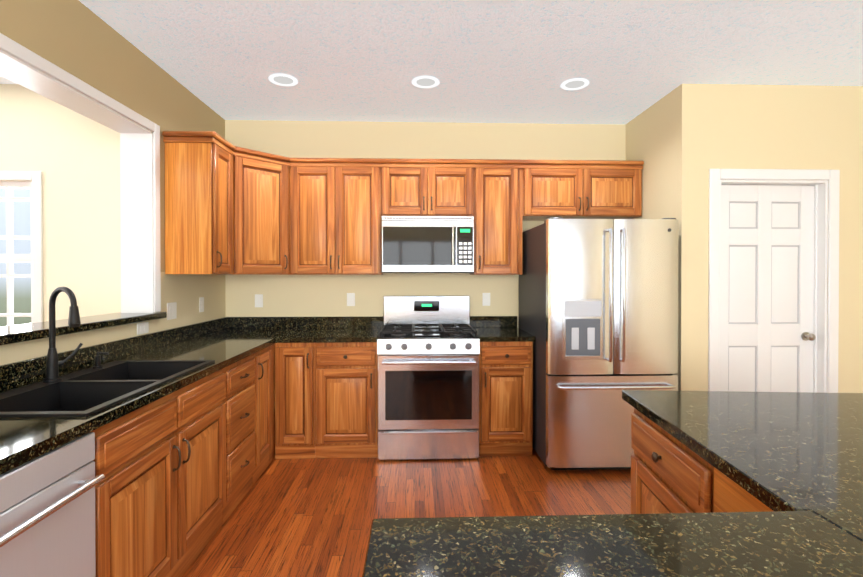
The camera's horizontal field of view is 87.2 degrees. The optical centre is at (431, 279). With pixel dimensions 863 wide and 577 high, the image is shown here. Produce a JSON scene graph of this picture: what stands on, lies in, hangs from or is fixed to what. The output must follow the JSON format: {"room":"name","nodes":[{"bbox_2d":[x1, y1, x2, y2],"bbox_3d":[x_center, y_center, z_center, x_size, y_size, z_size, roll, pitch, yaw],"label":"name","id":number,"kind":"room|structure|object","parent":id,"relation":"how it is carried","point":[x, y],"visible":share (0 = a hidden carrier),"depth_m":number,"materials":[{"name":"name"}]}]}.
{"room":"kitchen","nodes":[
{"label":"kitchen","id":0,"kind":"room"},
{"bbox_2d":[0,0,227,364],"bbox_3d":[-1.784,-0.001,0.525,0.184,2.740,7.140,0,0,-2],"label":"wall","id":1,"kind":"structure","parent":0,"point":[77,156],"depth_m":3.24,"materials":[{"name":"beige paint"}]},
{"bbox_2d":[0,171,42,325],"bbox_3d":[-3.284,-0.138,3.237,1.010,1.265,0.116,0,0,-2],"label":"window","id":2,"kind":"structure","parent":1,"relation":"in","point":[35,256],"depth_m":3.26,"materials":[{"name":"white wood"}]},
{"bbox_2d":[0,33,160,312],"bbox_3d":[-1.831,-0.363,1.909,0.216,1.245,2.055,0,0,-2],"label":"trim","id":3,"kind":"structure","parent":1,"relation":"attached to","point":[140,209],"depth_m":2.86,"materials":[{"name":"white"}]},
{"bbox_2d":[0,312,166,344],"bbox_3d":[-1.831,0.239,1.921,0.275,0.040,2.070,0,0,-2],"label":"sill","id":4,"kind":"structure","parent":1,"relation":"attached to","point":[21,333],"depth_m":2.21,"materials":[{"name":"stone"}]},
{"bbox_2d":[137,322,148,334],"bbox_3d":[-1.763,0.298,2.769,0.008,0.070,0.115,0,0,-2],"label":"outlet","id":5,"kind":"object","parent":1,"relation":"attached to","point":[142,327],"visible":1,"depth_m":2.76,"materials":[{"name":"white plastic"}]},
{"bbox_2d":[167,302,176,319],"bbox_3d":[-1.774,0.216,3.098,0.008,0.115,0.115,0,0,-2],"label":"light switch","id":6,"kind":"object","parent":1,"relation":"attached to","point":[171,310],"visible":1,"depth_m":3.09,"materials":[{"name":"white plastic"}]},
{"bbox_2d":[162,131,237,274],"bbox_3d":[-1.592,-0.488,3.185,0.371,0.907,0.415,0,0,-2],"label":"upper cabinet","id":7,"kind":"object","parent":1,"relation":"attached to","point":[230,209],"depth_m":3.02,"materials":[{"name":"brown wood"}]},
{"bbox_2d":[199,297,203,311],"bbox_3d":[-1.788,0.197,3.528,0.008,0.115,0.070,0,0,-2],"label":"electrical outlet","id":8,"kind":"object","parent":1,"relation":"attached to","point":[201,304],"visible":1,"depth_m":3.52,"materials":[{"name":"white plastic"}]},
{"bbox_2d":[182,447,630,576],"bbox_3d":[-1.160,1.420,0.481,10.300,0.100,7.450,0,0,-2],"label":"floor","id":9,"kind":"structure","parent":0,"point":[308,517],"depth_m":2.75,"materials":[{"name":"brown wood"}]},
{"bbox_2d":[0,432,104,576],"bbox_3d":[-1.349,0.927,1.168,0.648,0.875,0.598,0,0,-2],"label":"dishwasher","id":10,"kind":"object","parent":9,"relation":"on","point":[47,514],"visible":0.94,"depth_m":1.29,"materials":[{"name":"silver metal"}]},
{"bbox_2d":[91,365,230,576],"bbox_3d":[-1.411,0.921,1.979,0.608,0.876,1.024,0,0,-2],"label":"base cabinet","id":11,"kind":"object","parent":9,"relation":"on","point":[182,470],"depth_m":1.89,"materials":[{"name":"brown wood"}]},
{"bbox_2d":[231,350,262,512],"bbox_3d":[-1.436,0.916,2.724,0.608,0.876,0.599,0,0,-2],"label":"base cabinet","id":12,"kind":"object","parent":9,"relation":"on","point":[247,373],"depth_m":2.79,"materials":[{"name":"brown wood"}]},
{"bbox_2d":[263,344,274,471],"bbox_3d":[-1.450,0.913,3.119,0.608,0.876,0.337,0,0,-2],"label":"base cabinet","id":13,"kind":"object","parent":9,"relation":"on","point":[269,352],"depth_m":3.23,"materials":[{"name":"brown wood"}]},
{"bbox_2d":[0,317,287,474],"bbox_3d":[-1.422,0.410,2.412,0.660,0.138,3.152,0,0,-2],"label":"countertop","id":14,"kind":"structure","parent":13,"relation":"on","point":[223,342],"depth_m":2.22,"materials":[{"name":"stone"}]},
{"bbox_2d":[43,286,82,382],"bbox_3d":[-1.555,0.232,1.948,0.180,0.404,0.175,0,0,-2],"label":"faucet","id":15,"kind":"object","parent":14,"relation":"on","point":[53,363],"visible":1,"depth_m":1.92,"materials":[{"name":"black metal"}]},
{"bbox_2d":[0,360,214,416],"bbox_3d":[-1.399,0.514,1.938,0.520,0.160,0.940,0,0,-2],"label":"sink","id":16,"kind":"object","parent":14,"relation":"in","point":[87,391],"visible":0.62,"depth_m":1.92,"materials":[{"name":"black"}]},
{"bbox_2d":[93,352,108,368],"bbox_3d":[-1.608,0.392,2.205,0.070,0.079,0.040,0,0,-2],"label":"soap dispenser","id":17,"kind":"object","parent":16,"relation":"on","point":[98,365],"visible":1,"depth_m":2.20,"materials":[{"name":"black metal"}]},
{"bbox_2d":[275,342,377,458],"bbox_3d":[-0.800,0.909,3.673,0.768,0.875,0.637,0,0,-2],"label":"base cabinet","id":18,"kind":"object","parent":9,"relation":"on","point":[326,400],"visible":0.98,"depth_m":3.39,"materials":[{"name":"brown wood"}]},
{"bbox_2d":[284,316,382,342],"bbox_3d":[-0.775,0.400,3.695,0.719,0.138,0.633,0,0,-2],"label":"countertop","id":19,"kind":"structure","parent":18,"relation":"on","point":[350,328],"depth_m":3.88,"materials":[{"name":"stone"}]},
{"bbox_2d":[377,296,479,459],"bbox_3d":[-0.031,0.747,3.652,0.760,1.200,0.738,0,0,-2],"label":"range","id":20,"kind":"object","parent":9,"relation":"on","point":[428,350],"visible":1,"depth_m":3.35,"materials":[{"name":"silver metal"}]},
{"bbox_2d":[479,342,532,455],"bbox_3d":[0.559,0.909,3.719,0.411,0.875,0.637,0,0,-2],"label":"base cabinet","id":21,"kind":"object","parent":9,"relation":"on","point":[505,398],"visible":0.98,"depth_m":3.44,"materials":[{"name":"brown wood"}]},
{"bbox_2d":[470,316,534,341],"bbox_3d":[0.564,0.400,3.739,0.426,0.138,0.633,0,0,-2],"label":"countertop","id":22,"kind":"structure","parent":21,"relation":"on","point":[496,328],"depth_m":3.88,"materials":[{"name":"stone"}]},
{"bbox_2d":[519,217,677,469],"bbox_3d":[1.246,0.459,3.554,0.912,1.777,0.996,0,0,-2],"label":"fridge","id":23,"kind":"object","parent":9,"relation":"on","point":[598,309],"visible":0.94,"depth_m":3.12,"materials":[{"name":"grey metal"}]},
{"bbox_2d":[631,408,772,513],"bbox_3d":[1.041,0.928,1.000,0.672,0.875,1.555,0,0,3],"label":"base cabinet","id":24,"kind":"object","parent":9,"relation":"on","point":[670,473],"visible":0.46,"depth_m":1.43,"materials":[{"name":"brown wood"}]},
{"bbox_2d":[622,390,862,541],"bbox_3d":[1.272,0.470,0.987,1.100,0.038,1.620,0,0,3],"label":"countertop","id":25,"kind":"structure","parent":24,"relation":"on","point":[788,451],"depth_m":1.27,"materials":[{"name":"stone"}]},
{"bbox_3d":[0.278,0.932,0.530,0.697,0.875,0.620,0,0,-2],"label":"cabinet","id":26,"kind":"object","parent":9,"relation":"on","visible":0},
{"bbox_2d":[362,511,862,576],"bbox_3d":[0.327,0.473,0.531,0.854,0.038,0.686,0,0,-2],"label":"countertop","id":27,"kind":"structure","parent":26,"relation":"on","point":[771,544],"depth_m":0.77,"materials":[{"name":"stone"}]},
{"bbox_2d":[228,120,623,327],"bbox_3d":[0.039,-0.027,4.098,3.660,2.740,0.120,0,0,-2],"label":"wall","id":28,"kind":"structure","parent":0,"point":[283,295],"depth_m":4.02,"materials":[{"name":"beige paint"}]},
{"bbox_2d":[255,294,262,306],"bbox_3d":[-1.518,0.189,3.983,0.070,0.115,0.008,0,0,-2],"label":"electrical outlet","id":29,"kind":"object","parent":28,"relation":"attached to","point":[258,300],"visible":1,"depth_m":3.98,"materials":[{"name":"white plastic"}]},
{"bbox_2d":[238,147,297,274],"bbox_3d":[-1.437,-0.491,3.628,0.712,0.907,0.707,0,0,-2],"label":"upper cabinet","id":30,"kind":"object","parent":28,"relation":"attached to","point":[267,182],"depth_m":3.53,"materials":[{"name":"brown wood"}]},
{"bbox_2d":[298,159,345,274],"bbox_3d":[-0.970,-0.493,3.812,0.483,0.907,0.371,0,0,-2],"label":"upper cabinet","id":31,"kind":"object","parent":28,"relation":"attached to","point":[321,251],"depth_m":3.68,"materials":[{"name":"brown wood"}]},
{"bbox_2d":[347,293,354,305],"bbox_3d":[-0.713,0.179,4.010,0.070,0.115,0.008,0,0,-2],"label":"electrical outlet","id":32,"kind":"object","parent":28,"relation":"attached to","point":[350,299],"visible":1,"depth_m":4.01,"materials":[{"name":"white plastic"}]},
{"bbox_2d":[342,159,382,274],"bbox_3d":[-0.635,-0.493,3.846,0.428,0.907,0.324,0,0,-2],"label":"upper cabinet","id":33,"kind":"object","parent":28,"relation":"attached to","point":[361,178],"depth_m":3.69,"materials":[{"name":"brown wood"}]},
{"bbox_2d":[382,159,437,215],"bbox_3d":[-0.199,-0.734,3.859,0.444,0.425,0.324,0,0,-2],"label":"upper cabinet","id":34,"kind":"object","parent":28,"relation":"attached to","point":[408,189],"depth_m":3.70,"materials":[{"name":"brown wood"}]},
{"bbox_2d":[382,216,473,272],"bbox_3d":[-0.034,-0.284,3.806,0.745,0.458,0.447,0,0,-2],"label":"microwave","id":35,"kind":"object","parent":34,"relation":"attached to","point":[427,244],"visible":1,"depth_m":3.62,"materials":[{"name":"silver metal"}]},
{"bbox_2d":[438,163,477,218],"bbox_3d":[0.125,-0.734,3.870,0.444,0.425,0.324,0,0,-2],"label":"upper cabinet","id":36,"kind":"object","parent":28,"relation":"attached to","point":[457,182],"depth_m":3.71,"materials":[{"name":"brown wood"}]},
{"bbox_2d":[482,293,489,305],"bbox_3d":[0.491,0.179,4.051,0.070,0.115,0.008,0,0,-2],"label":"electrical outlet","id":37,"kind":"object","parent":28,"relation":"attached to","point":[485,299],"visible":1,"depth_m":4.05,"materials":[{"name":"white plastic"}]},
{"bbox_2d":[470,163,525,274],"bbox_3d":[0.548,-0.493,3.886,0.400,0.907,0.324,0,0,-2],"label":"upper cabinet","id":38,"kind":"object","parent":28,"relation":"attached to","point":[501,186],"depth_m":3.73,"materials":[{"name":"brown wood"}]},
{"bbox_2d":[526,163,593,220],"bbox_3d":[1.029,-0.736,3.901,0.562,0.421,0.324,0,0,-2],"label":"upper cabinet","id":39,"kind":"object","parent":28,"relation":"attached to","point":[564,190],"depth_m":3.74,"materials":[{"name":"brown wood"}]},
{"bbox_2d":[594,163,643,219],"bbox_3d":[1.470,-0.736,3.916,0.562,0.421,0.324,0,0,-2],"label":"upper cabinet","id":40,"kind":"object","parent":28,"relation":"attached to","point":[617,186],"depth_m":3.76,"materials":[{"name":"brown wood"}]},
{"bbox_2d":[0,0,862,123],"bbox_3d":[-1.160,-1.420,0.461,10.300,0.100,7.450,0,0,-2],"label":"ceiling","id":41,"kind":"structure","parent":0,"point":[501,61],"depth_m":2.76,"materials":[{"name":"paint"}]},
{"bbox_2d":[269,74,297,86],"bbox_3d":[-1.030,-1.385,3.152,0.196,0.009,0.196,0,0,-2],"label":"recessed light","id":42,"kind":"object","parent":41,"relation":"in","point":[283,80],"visible":0.96,"depth_m":3.15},
{"bbox_2d":[412,76,439,87],"bbox_3d":[-0.041,-1.385,3.185,0.196,0.009,0.196,0,0,-2],"label":"recessed light","id":43,"kind":"object","parent":41,"relation":"in","point":[425,82],"visible":1,"depth_m":3.18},
{"bbox_2d":[561,78,588,89],"bbox_3d":[1.019,-1.385,3.221,0.196,0.009,0.196,0,0,-2],"label":"recessed light","id":44,"kind":"object","parent":41,"relation":"in","point":[575,84],"visible":1,"depth_m":3.21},
{"bbox_2d":[624,94,667,218],"bbox_3d":[1.823,-0.024,3.723,0.120,2.740,0.690,0,0,-2],"label":"wall","id":45,"kind":"structure","parent":0,"point":[646,135],"depth_m":3.62,"materials":[{"name":"beige paint"}]},
{"bbox_2d":[668,83,862,392],"bbox_3d":[2.722,-0.021,3.318,1.890,2.740,0.120,0,0,-2],"label":"wall","id":46,"kind":"structure","parent":0,"point":[682,140],"depth_m":3.24,"materials":[{"name":"beige paint"}]},
{"bbox_2d":[721,185,815,392],"bbox_3d":[2.447,0.326,3.310,0.758,2.031,0.107,0,0,-2],"label":"door","id":47,"kind":"structure","parent":46,"relation":"in","point":[768,337],"depth_m":3.33,"materials":[{"name":"white wood"}]},
{"bbox_2d":[708,169,839,392],"bbox_3d":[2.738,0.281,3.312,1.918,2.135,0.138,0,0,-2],"label":"door frame","id":48,"kind":"structure","parent":46,"relation":"attached to","point":[826,183],"depth_m":3.24,"materials":[{"name":"white wood"}]},
{"label":"outside","id":49,"kind":"structure","parent":0,"visible":0},
{"bbox_2d":[0,188,30,326],"bbox_3d":[-1.525,-0.131,0.618,10.220,5.000,8.370,0,0,-2],"label":"sky","id":50,"kind":"structure","parent":49,"point":[22,227],"depth_m":4.69,"materials":[{"name":"white"}]}
]}

